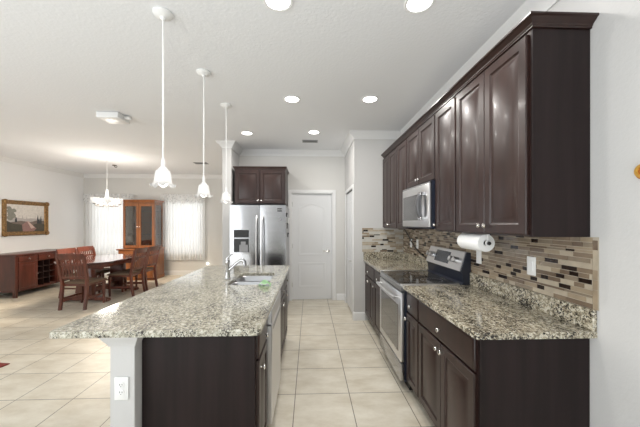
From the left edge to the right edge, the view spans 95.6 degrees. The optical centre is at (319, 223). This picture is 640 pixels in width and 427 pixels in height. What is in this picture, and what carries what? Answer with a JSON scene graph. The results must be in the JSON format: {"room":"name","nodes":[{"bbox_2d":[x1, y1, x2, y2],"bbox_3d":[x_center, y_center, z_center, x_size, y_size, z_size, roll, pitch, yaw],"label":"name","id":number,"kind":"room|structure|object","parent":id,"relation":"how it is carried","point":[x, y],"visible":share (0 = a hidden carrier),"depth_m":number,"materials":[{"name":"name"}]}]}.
{"room":"kitchen","nodes":[
{"label":"kitchen","id":0,"kind":"room"},
{"bbox_2d":[0,161,83,253],"bbox_3d":[-6.515,0.045,0.992,0.150,2.870,14.450,0,0,-2],"label":"wall","id":1,"kind":"structure","parent":0,"point":[64,193],"depth_m":7.11,"materials":[{"name":"white paint"}]},
{"bbox_2d":[2,199,49,236],"bbox_3d":[-6.604,-0.115,6.548,0.066,0.800,1.070,0,0,-2],"label":"framed painting","id":2,"kind":"object","parent":1,"relation":"attached to","point":[19,218],"visible":1,"depth_m":6.50,"materials":[{"name":"paint"}]},
{"bbox_2d":[84,178,221,270],"bbox_3d":[-4.323,0.045,8.376,5.060,2.870,0.150,0,0,-2],"label":"wall","id":3,"kind":"structure","parent":0,"point":[140,187],"depth_m":8.32,"materials":[{"name":"white paint"}]},
{"bbox_3d":[-5.907,-0.795,8.174,1.388,0.016,0.137,0,0,-2],"label":"curtain rod","id":4,"kind":"object","parent":3,"relation":"attached to","visible":0},
{"bbox_2d":[83,194,132,203],"bbox_3d":[-5.903,-0.685,8.079,1.360,0.270,0.029,0,0,-2],"label":"lace valance","id":5,"kind":"object","parent":4,"relation":"hanging from","point":[86,197],"visible":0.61,"depth_m":8.08,"materials":[{"name":"white fabric"}]},
{"bbox_2d":[86,196,133,256],"bbox_3d":[-5.906,0.130,8.143,1.320,1.820,0.054,0,0,-2],"label":"sheer curtain","id":6,"kind":"object","parent":4,"relation":"hanging from","point":[104,225],"visible":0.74,"depth_m":8.14,"materials":[{"name":"white fabric"}]},
{"bbox_3d":[-3.873,-0.795,8.247,1.258,0.016,0.137,0,0,-2],"label":"curtain rod","id":7,"kind":"object","parent":3,"relation":"attached to","visible":0},
{"bbox_2d":[160,194,204,203],"bbox_3d":[-3.870,-0.685,8.152,1.230,0.270,0.029,0,0,-2],"label":"lace valance","id":8,"kind":"object","parent":7,"relation":"hanging from","point":[172,198],"visible":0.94,"depth_m":8.15,"materials":[{"name":"white fabric"}]},
{"bbox_2d":[163,202,204,259],"bbox_3d":[-3.872,0.130,8.216,1.190,1.820,0.054,0,0,-2],"label":"sheer curtain","id":9,"kind":"object","parent":7,"relation":"hanging from","point":[183,224],"visible":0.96,"depth_m":8.22,"materials":[{"name":"white fabric"}]},
{"bbox_2d":[0,273,435,426],"bbox_3d":[-2.525,1.530,1.210,8.140,0.100,14.600,0,0,-2],"label":"floor","id":10,"kind":"structure","parent":0,"point":[336,371],"depth_m":2.88,"materials":[{"name":"tile"}]},
{"bbox_2d":[0,363,9,367],"bbox_3d":[-4.218,1.475,2.533,1.790,0.010,1.236,0,0,6],"label":"rug","id":11,"kind":"object","parent":10,"relation":"on","point":[1,364],"visible":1,"depth_m":3.02,"materials":[{"name":"red fabric"}]},
{"bbox_2d":[0,249,73,298],"bbox_3d":[-6.301,1.052,6.398,0.635,0.855,1.420,0,0,-2],"label":"sideboard","id":12,"kind":"object","parent":10,"relation":"on","point":[24,270],"visible":0.7,"depth_m":5.97,"materials":[{"name":"brown wood"}]},
{"bbox_2d":[55,248,101,297],"bbox_3d":[-4.932,0.998,5.947,0.592,0.965,0.472,0,0,-2],"label":"dining chair","id":13,"kind":"object","parent":10,"relation":"on","point":[65,250],"visible":0.24,"depth_m":5.97,"materials":[{"name":"brown wood"}]},
{"bbox_2d":[55,254,106,310],"bbox_3d":[-4.228,0.998,5.156,0.472,0.965,0.592,0,0,-2],"label":"dining chair","id":14,"kind":"object","parent":10,"relation":"on","point":[82,281],"visible":1,"depth_m":4.96,"materials":[{"name":"brown wood"}]},
{"bbox_2d":[76,246,109,283],"bbox_3d":[-4.950,0.998,6.447,0.592,0.965,0.472,0,0,-2],"label":"dining chair","id":15,"kind":"object","parent":10,"relation":"on","point":[85,248],"visible":0.37,"depth_m":6.43,"materials":[{"name":"brown wood"}]},
{"bbox_2d":[53,254,140,301],"bbox_3d":[-4.467,1.099,5.979,1.020,0.762,1.630,0,0,-2],"label":"dining table","id":16,"kind":"object","parent":10,"relation":"on","point":[117,262],"visible":0.53,"depth_m":5.60,"materials":[{"name":"brown wood"}]},
{"bbox_2d":[0,270,195,294],"bbox_3d":[-4.012,1.417,4.144,5.079,0.125,8.330,0,0,-2],"label":"baseboard","id":17,"kind":"structure","parent":10,"relation":"on","point":[165,272],"depth_m":8.29,"materials":[{"name":"white"}]},
{"bbox_2d":[99,337,143,426],"bbox_3d":[-1.077,1.028,2.600,0.191,0.904,2.217,0,0,-2],"label":"wall","id":18,"kind":"structure","parent":10,"relation":"on","point":[125,353],"depth_m":1.52,"materials":[{"name":"grey paint"}]},
{"bbox_2d":[114,377,128,399],"bbox_3d":[-1.040,0.865,1.518,0.072,0.120,0.010,0,0,-2],"label":"wall outlet","id":19,"kind":"object","parent":18,"relation":"attached to","point":[121,384],"visible":1,"depth_m":1.52,"materials":[{"name":"white plastic"}]},
{"bbox_2d":[118,382,123,387],"bbox_3d":[-1.040,0.845,1.516,0.033,0.033,0.004,0,0,-2],"label":"socket","id":20,"kind":"object","parent":19,"relation":"attached to","point":[120,384],"depth_m":1.51,"materials":[{"name":"grey plastic"}]},
{"bbox_2d":[118,389,123,395],"bbox_3d":[-1.040,0.885,1.516,0.033,0.033,0.004,0,0,-2],"label":"socket","id":21,"kind":"object","parent":19,"relation":"attached to","point":[120,391],"depth_m":1.51,"materials":[{"name":"grey plastic"}]},
{"bbox_2d":[107,247,148,296],"bbox_3d":[-3.994,0.998,6.061,0.592,0.965,0.472,0,0,-2],"label":"dining chair","id":22,"kind":"object","parent":10,"relation":"on","point":[133,271],"visible":1,"depth_m":5.97,"materials":[{"name":"brown wood"}]},
{"bbox_2d":[116,200,164,280],"bbox_3d":[-4.782,0.430,7.769,0.950,2.100,0.609,0,0,-2],"label":"china cabinet","id":23,"kind":"object","parent":10,"relation":"on","point":[147,215],"visible":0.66,"depth_m":7.74,"materials":[{"name":"brown wood"}]},
{"bbox_2d":[124,245,159,290],"bbox_3d":[-4.012,0.998,6.560,0.592,0.965,0.472,0,0,-2],"label":"dining chair","id":24,"kind":"object","parent":10,"relation":"on","point":[156,249],"visible":0.85,"depth_m":6.55,"materials":[{"name":"brown wood"}]},
{"bbox_2d":[142,320,268,426],"bbox_3d":[-0.649,1.028,1.773,0.664,0.903,0.351,0,0,-2],"label":"base cabinet","id":25,"kind":"object","parent":10,"relation":"on","point":[213,381],"visible":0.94,"depth_m":1.60,"materials":[{"name":"black wood"}]},
{"bbox_2d":[230,205,288,306],"bbox_3d":[-1.002,0.595,5.001,0.886,1.770,0.932,0,0,-2],"label":"refrigerator","id":26,"kind":"object","parent":10,"relation":"on","point":[257,234],"visible":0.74,"depth_m":4.61,"materials":[{"name":"grey metal"}]},
{"bbox_2d":[234,275,288,338],"bbox_3d":[-0.711,1.028,3.502,0.664,0.903,0.424,0,0,-2],"label":"base cabinet","id":27,"kind":"object","parent":10,"relation":"on","point":[286,280],"visible":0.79,"depth_m":3.46,"materials":[{"name":"black wood"}]},
{"bbox_2d":[49,265,289,338],"bbox_3d":[-0.879,0.559,2.606,1.060,0.031,2.288,0,0,-2],"label":"countertop","id":28,"kind":"structure","parent":27,"relation":"on","point":[200,302],"depth_m":1.83,"materials":[{"name":"stone"}]},
{"bbox_2d":[224,254,246,279],"bbox_3d":[-0.824,0.418,2.832,0.217,0.250,0.060,0,0,-2],"label":"faucet","id":29,"kind":"object","parent":28,"relation":"on","point":[228,268],"visible":1,"depth_m":2.81,"materials":[{"name":"silver metal"}]},
{"bbox_2d":[231,276,272,284],"bbox_3d":[-0.664,0.671,2.881,0.380,0.190,0.615,0,0,-2],"label":"sink","id":30,"kind":"object","parent":28,"relation":"in","point":[243,280],"visible":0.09,"depth_m":3.16,"materials":[{"name":"silver metal"}]},
{"bbox_2d":[259,280,270,285],"bbox_3d":[-0.481,0.514,2.527,0.112,0.047,0.095,0,0,-2],"label":"cloth","id":31,"kind":"object","parent":28,"relation":"on","point":[263,281],"visible":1,"depth_m":2.50,"materials":[{"name":"green fabric"}]},
{"bbox_2d":[266,290,280,423],"bbox_3d":[-0.634,1.029,2.253,0.600,0.902,0.596,0,0,-2],"label":"dishwasher","id":32,"kind":"object","parent":10,"relation":"on","point":[274,318],"visible":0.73,"depth_m":2.05,"materials":[{"name":"grey metal"}]},
{"bbox_2d":[280,280,284,358],"bbox_3d":[-0.690,1.028,2.921,0.664,0.903,0.732,0,0,-2],"label":"base cabinet","id":33,"kind":"object","parent":10,"relation":"on","point":[282,289],"visible":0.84,"depth_m":3.03,"materials":[{"name":"black wood"}]},
{"bbox_2d":[365,262,380,335],"bbox_3d":[0.988,1.028,3.882,0.623,0.903,1.106,0,0,-2],"label":"base cabinet","id":34,"kind":"object","parent":10,"relation":"on","point":[372,290],"visible":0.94,"depth_m":3.90,"materials":[{"name":"black wood"}]},
{"bbox_2d":[363,252,428,271],"bbox_3d":[0.991,0.505,3.880,0.619,0.139,1.115,0,0,-2],"label":"countertop","id":35,"kind":"structure","parent":34,"relation":"on","point":[379,261],"depth_m":4.02,"materials":[{"name":"stone"}]},
{"bbox_2d":[404,292,419,397],"bbox_3d":[1.041,1.028,2.414,0.623,0.903,0.278,0,0,-2],"label":"base cabinet","id":36,"kind":"object","parent":10,"relation":"on","point":[412,316],"visible":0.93,"depth_m":2.38,"materials":[{"name":"black wood"}]},
{"bbox_2d":[376,246,470,390],"bbox_3d":[0.977,0.868,2.940,0.696,1.224,0.758,0,0,-2],"label":"range","id":37,"kind":"object","parent":10,"relation":"on","point":[446,266],"visible":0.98,"depth_m":2.79,"materials":[{"name":"grey metal"}]},
{"bbox_2d":[381,271,455,284],"bbox_3d":[0.964,0.545,2.944,0.523,0.015,0.708,0,0,-2],"label":"cooktop","id":38,"kind":"object","parent":37,"relation":"in","point":[396,277],"depth_m":2.88,"materials":[{"name":"black glass"}]},
{"bbox_2d":[419,300,589,426],"bbox_3d":[1.060,1.028,1.875,0.623,0.903,0.796,0,0,-2],"label":"base cabinet","id":39,"kind":"object","parent":10,"relation":"on","point":[465,381],"visible":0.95,"depth_m":1.49,"materials":[{"name":"black wood"}]},
{"bbox_2d":[403,273,596,339],"bbox_3d":[1.058,0.505,2.000,0.619,0.139,1.122,0,0,-2],"label":"countertop","id":40,"kind":"structure","parent":39,"relation":"on","point":[487,308],"depth_m":1.73,"materials":[{"name":"stone"}]},
{"bbox_2d":[222,148,238,265],"bbox_3d":[-1.655,0.045,6.745,0.155,2.870,3.600,0,0,-2],"label":"wall partition","id":41,"kind":"structure","parent":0,"point":[232,156],"depth_m":4.95,"materials":[{"name":"grey paint"}]},
{"bbox_2d":[0,0,525,174],"bbox_3d":[-2.525,-1.450,1.210,8.140,0.120,14.600,0,0,-2],"label":"ceiling","id":42,"kind":"structure","parent":0,"point":[63,63],"depth_m":2.64,"materials":[{"name":"white paint"}]},
{"bbox_2d":[90,156,122,206],"bbox_3d":[-4.442,-0.855,6.063,0.559,1.069,0.543,0,0,-2],"label":"chandelier","id":43,"kind":"object","parent":42,"relation":"hanging from","point":[95,200],"visible":1,"depth_m":6.03,"materials":[{"name":"white metal"},{"name":"frosted white glass"}]},
{"bbox_2d":[96,112,131,123],"bbox_3d":[-2.614,-1.352,3.729,0.344,0.074,0.260,0,0,-2],"label":"speaker box","id":44,"kind":"object","parent":42,"relation":"attached to","point":[109,117],"visible":1,"depth_m":3.65,"materials":[{"name":"white plastic"}]},
{"bbox_2d":[149,6,175,187],"bbox_3d":[-1.037,-0.813,1.917,0.154,1.152,0.154,0,0,20],"label":"pendant light","id":45,"kind":"object","parent":42,"relation":"hanging from","point":[162,177],"visible":1,"depth_m":1.91,"materials":[{"name":"white glass"}]},
{"bbox_2d":[158,158,167,169],"bbox_3d":[-1.037,-0.392,1.917,0.060,0.077,0.060,0,0,-2],"label":"socket","id":46,"kind":"object","parent":45,"relation":"attached to","point":[162,167],"depth_m":1.91,"materials":[{"name":"white metal"}]},
{"bbox_2d":[195,68,212,197],"bbox_3d":[-1.068,-0.813,2.663,0.154,1.152,0.154,0,0,20],"label":"pendant light","id":47,"kind":"object","parent":42,"relation":"hanging from","point":[203,188],"visible":1,"depth_m":2.65,"materials":[{"name":"white glass"}]},
{"bbox_2d":[219,103,232,202],"bbox_3d":[-1.103,-0.813,3.408,0.154,1.152,0.154,0,0,20],"label":"pendant light","id":48,"kind":"object","parent":42,"relation":"hanging from","point":[226,198],"visible":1,"depth_m":3.39,"materials":[{"name":"white glass"}]},
{"bbox_2d":[241,131,252,134],"bbox_3d":[-1.124,-1.385,4.463,0.192,0.007,0.192,0,0,-2],"label":"recessed light","id":49,"kind":"object","parent":42,"relation":"in","point":[242,132],"visible":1,"depth_m":4.46,"materials":[{"name":"white"}]},
{"bbox_2d":[262,0,292,11],"bbox_3d":[-0.262,-1.385,1.807,0.192,0.007,0.192,0,0,-2],"label":"recessed light","id":50,"kind":"object","parent":42,"relation":"in","point":[274,5],"visible":1,"depth_m":1.84,"materials":[{"name":"white metal"}]},
{"bbox_2d":[283,95,300,102],"bbox_3d":[-0.313,-1.385,3.243,0.192,0.007,0.192,0,0,-2],"label":"recessed light","id":51,"kind":"object","parent":42,"relation":"in","point":[290,98],"visible":1,"depth_m":3.24,"materials":[{"name":"white"}]},
{"bbox_2d":[302,140,317,142],"bbox_3d":[-0.169,-1.385,4.897,0.260,0.009,0.140,0,0,-2],"label":"ceiling vent","id":52,"kind":"object","parent":42,"relation":"in","point":[303,141],"visible":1,"depth_m":4.90,"materials":[{"name":"grey plastic"}]},
{"bbox_2d":[308,130,319,133],"bbox_3d":[-0.091,-1.385,4.416,0.192,0.007,0.192,0,0,-2],"label":"recessed light","id":53,"kind":"object","parent":42,"relation":"in","point":[310,131],"visible":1,"depth_m":4.42,"materials":[{"name":"white plastic"}]},
{"bbox_2d":[361,95,378,102],"bbox_3d":[0.559,-1.385,3.243,0.192,0.007,0.192,0,0,-2],"label":"recessed light","id":54,"kind":"object","parent":42,"relation":"in","point":[371,98],"visible":1,"depth_m":3.25,"materials":[{"name":"white"}]},
{"bbox_2d":[404,0,435,13],"bbox_3d":[0.625,-1.385,1.824,0.192,0.007,0.192,0,0,-2],"label":"recessed light","id":55,"kind":"object","parent":42,"relation":"in","point":[410,6],"visible":1,"depth_m":1.85,"materials":[{"name":"white"}]},
{"bbox_2d":[239,156,344,299],"bbox_3d":[-0.149,0.045,5.628,2.775,2.870,0.120,0,0,-2],"label":"wall","id":56,"kind":"structure","parent":0,"point":[305,172],"depth_m":5.58,"materials":[{"name":"white paint"}]},
{"bbox_2d":[233,166,288,205],"bbox_3d":[-1.034,-0.650,5.218,0.910,0.636,0.633,0,0,-2],"label":"upper cabinet","id":57,"kind":"object","parent":56,"relation":"attached to","point":[252,186],"depth_m":4.94,"materials":[{"name":"brown wood"}]},
{"bbox_2d":[292,194,330,298],"bbox_3d":[-0.157,0.453,5.599,0.767,2.030,0.101,0,0,-5],"label":"door","id":58,"kind":"structure","parent":56,"relation":"in","point":[311,213],"depth_m":5.61,"materials":[{"name":"white wood"}]},
{"bbox_2d":[288,190,335,300],"bbox_3d":[-0.154,0.420,5.619,0.915,2.120,0.138,0,0,-2],"label":"trim","id":59,"kind":"structure","parent":56,"relation":"attached to","point":[290,192],"depth_m":5.56,"materials":[{"name":"white"}]},
{"bbox_2d":[337,294,344,300],"bbox_3d":[0.404,1.417,5.488,0.160,0.125,0.200,0,0,-2],"label":"baseboard","id":60,"kind":"structure","parent":56,"relation":"attached to","point":[339,296],"depth_m":5.57,"materials":[{"name":"white"}]},
{"bbox_2d":[345,139,396,319],"bbox_3d":[0.881,0.045,5.020,0.760,2.870,1.170,0,0,-2],"label":"wall","id":61,"kind":"structure","parent":0,"point":[363,159],"depth_m":4.43,"materials":[{"name":"grey paint"}]},
{"bbox_2d":[0,0,558,178],"bbox_3d":[-2.522,-1.337,1.135,7.840,0.105,14.450,0,0,-2],"label":"trim","id":62,"kind":"structure","parent":61,"relation":"attached to","point":[527,6],"depth_m":4.41,"materials":[{"name":"white wood"}]},
{"bbox_2d":[347,190,351,311],"bbox_3d":[0.510,0.458,4.952,0.070,2.014,0.854,0,0,-2],"label":"door","id":63,"kind":"structure","parent":61,"relation":"in","point":[349,194],"depth_m":5.03,"materials":[{"name":"white wood"}]},
{"bbox_2d":[345,184,353,318],"bbox_3d":[0.495,0.438,4.951,0.016,2.085,0.970,0,0,-2],"label":"trim","id":64,"kind":"structure","parent":61,"relation":"attached to","point":[352,185],"depth_m":4.49,"materials":[{"name":"white wood"}]},
{"bbox_2d":[353,311,364,320],"bbox_3d":[0.596,1.417,4.462,0.179,0.125,0.104,0,0,-2],"label":"baseboard","id":65,"kind":"structure","parent":61,"relation":"attached to","point":[357,316],"depth_m":4.41,"materials":[{"name":"white"}]},
{"bbox_2d":[362,228,402,251],"bbox_3d":[0.958,0.253,4.433,0.632,0.364,0.007,0,0,-2],"label":"tile backsplash","id":66,"kind":"structure","parent":61,"relation":"attached to","point":[373,239],"depth_m":4.43,"materials":[{"name":"tile"}]},
{"bbox_2d":[471,0,639,426],"bbox_3d":[1.522,0.045,-0.161,0.150,2.870,11.570,0,0,-2],"label":"wall","id":67,"kind":"structure","parent":0,"point":[615,33],"depth_m":1.37,"materials":[{"name":"grey paint"}]},
{"bbox_2d":[383,146,397,228],"bbox_3d":[1.115,-0.462,4.081,0.354,1.063,0.717,0,0,-2],"label":"upper cabinet","id":68,"kind":"object","parent":67,"relation":"attached to","point":[390,161],"visible":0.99,"depth_m":4.02,"materials":[{"name":"brown wood"}]},
{"bbox_2d":[397,139,427,228],"bbox_3d":[1.135,-0.462,3.531,0.354,1.063,0.375,0,0,-2],"label":"upper cabinet","id":69,"kind":"object","parent":67,"relation":"attached to","point":[402,148],"visible":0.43,"depth_m":3.52,"materials":[{"name":"brown wood"}]},
{"bbox_2d":[407,112,436,188],"bbox_3d":[1.155,-0.691,2.967,0.354,0.605,0.746,0,0,-2],"label":"upper cabinet","id":70,"kind":"object","parent":67,"relation":"attached to","point":[421,143],"visible":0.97,"depth_m":2.89,"materials":[{"name":"brown wood"}]},
{"bbox_2d":[403,180,434,228],"bbox_3d":[1.105,-0.169,2.965,0.452,0.434,0.736,0,0,-2],"label":"microwave","id":71,"kind":"object","parent":70,"relation":"attached to","point":[418,200],"visible":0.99,"depth_m":2.71,"materials":[{"name":"grey metal"}]},
{"bbox_2d":[433,94,457,231],"bbox_3d":[1.175,-0.462,2.409,0.354,1.063,0.364,0,0,-2],"label":"upper cabinet","id":72,"kind":"object","parent":67,"relation":"attached to","point":[445,118],"visible":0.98,"depth_m":2.38,"materials":[{"name":"brown wood"}]},
{"bbox_2d":[403,229,598,310],"bbox_3d":[1.331,0.253,2.942,0.007,0.366,3.000,0,0,-2],"label":"tile backsplash","id":73,"kind":"structure","parent":67,"relation":"attached to","point":[567,268],"depth_m":1.81,"materials":[{"name":"tile"}]},
{"bbox_2d":[476,250,481,263],"bbox_3d":[1.341,0.280,2.450,0.009,0.120,0.072,0,0,-2],"label":"wall outlet","id":74,"kind":"object","parent":73,"relation":"attached to","point":[478,253],"visible":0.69,"depth_m":2.44,"materials":[{"name":"white plastic"}]},
{"bbox_2d":[527,256,535,275],"bbox_3d":[1.362,0.275,1.870,0.009,0.120,0.072,0,0,-2],"label":"wall outlet","id":75,"kind":"object","parent":73,"relation":"attached to","point":[531,261],"visible":1,"depth_m":1.86,"materials":[{"name":"white plastic"}]},
{"bbox_3d":[1.282,0.280,4.089,0.010,0.120,0.072,0,0,-2],"label":"wall outlet","id":76,"kind":"object","parent":73,"relation":"attached to","visible":0},
{"bbox_2d":[404,229,426,257],"bbox_3d":[1.284,0.250,3.865,0.018,0.353,1.034,0,0,-2],"label":"power cord","id":77,"kind":"object","parent":76,"relation":"attached to","point":[404,229],"visible":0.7,"depth_m":3.92,"materials":[{"name":"black plastic"}]},
{"bbox_2d":[456,28,589,236],"bbox_3d":[1.195,-0.462,1.851,0.354,1.063,0.743,0,0,-2],"label":"upper cabinet","id":78,"kind":"object","parent":67,"relation":"attached to","point":[523,123],"visible":1,"depth_m":1.50,"materials":[{"name":"brown wood"}]},
{"bbox_2d":[457,233,494,251],"bbox_3d":[1.121,0.133,2.096,0.120,0.122,0.340,0,0,-2],"label":"paper towel holder","id":79,"kind":"object","parent":78,"relation":"attached to","point":[479,242],"visible":0.96,"depth_m":1.99,"materials":[{"name":"white paper"}]},
{"bbox_2d":[381,11,598,157],"bbox_3d":[1.159,-1.020,2.937,0.349,0.052,3.008,0,0,-2],"label":"crown molding","id":80,"kind":"structure","parent":78,"relation":"on","point":[533,19],"depth_m":1.60,"materials":[{"name":"brown wood"}]},
{"bbox_2d":[634,164,639,178],"bbox_3d":[1.383,-0.220,1.235,0.026,0.072,0.072,0,0,-2],"label":"wall ornament","id":81,"kind":"object","parent":67,"relation":"attached to","point":[637,168],"visible":1,"depth_m":1.25,"materials":[{"name":"orange wood"}]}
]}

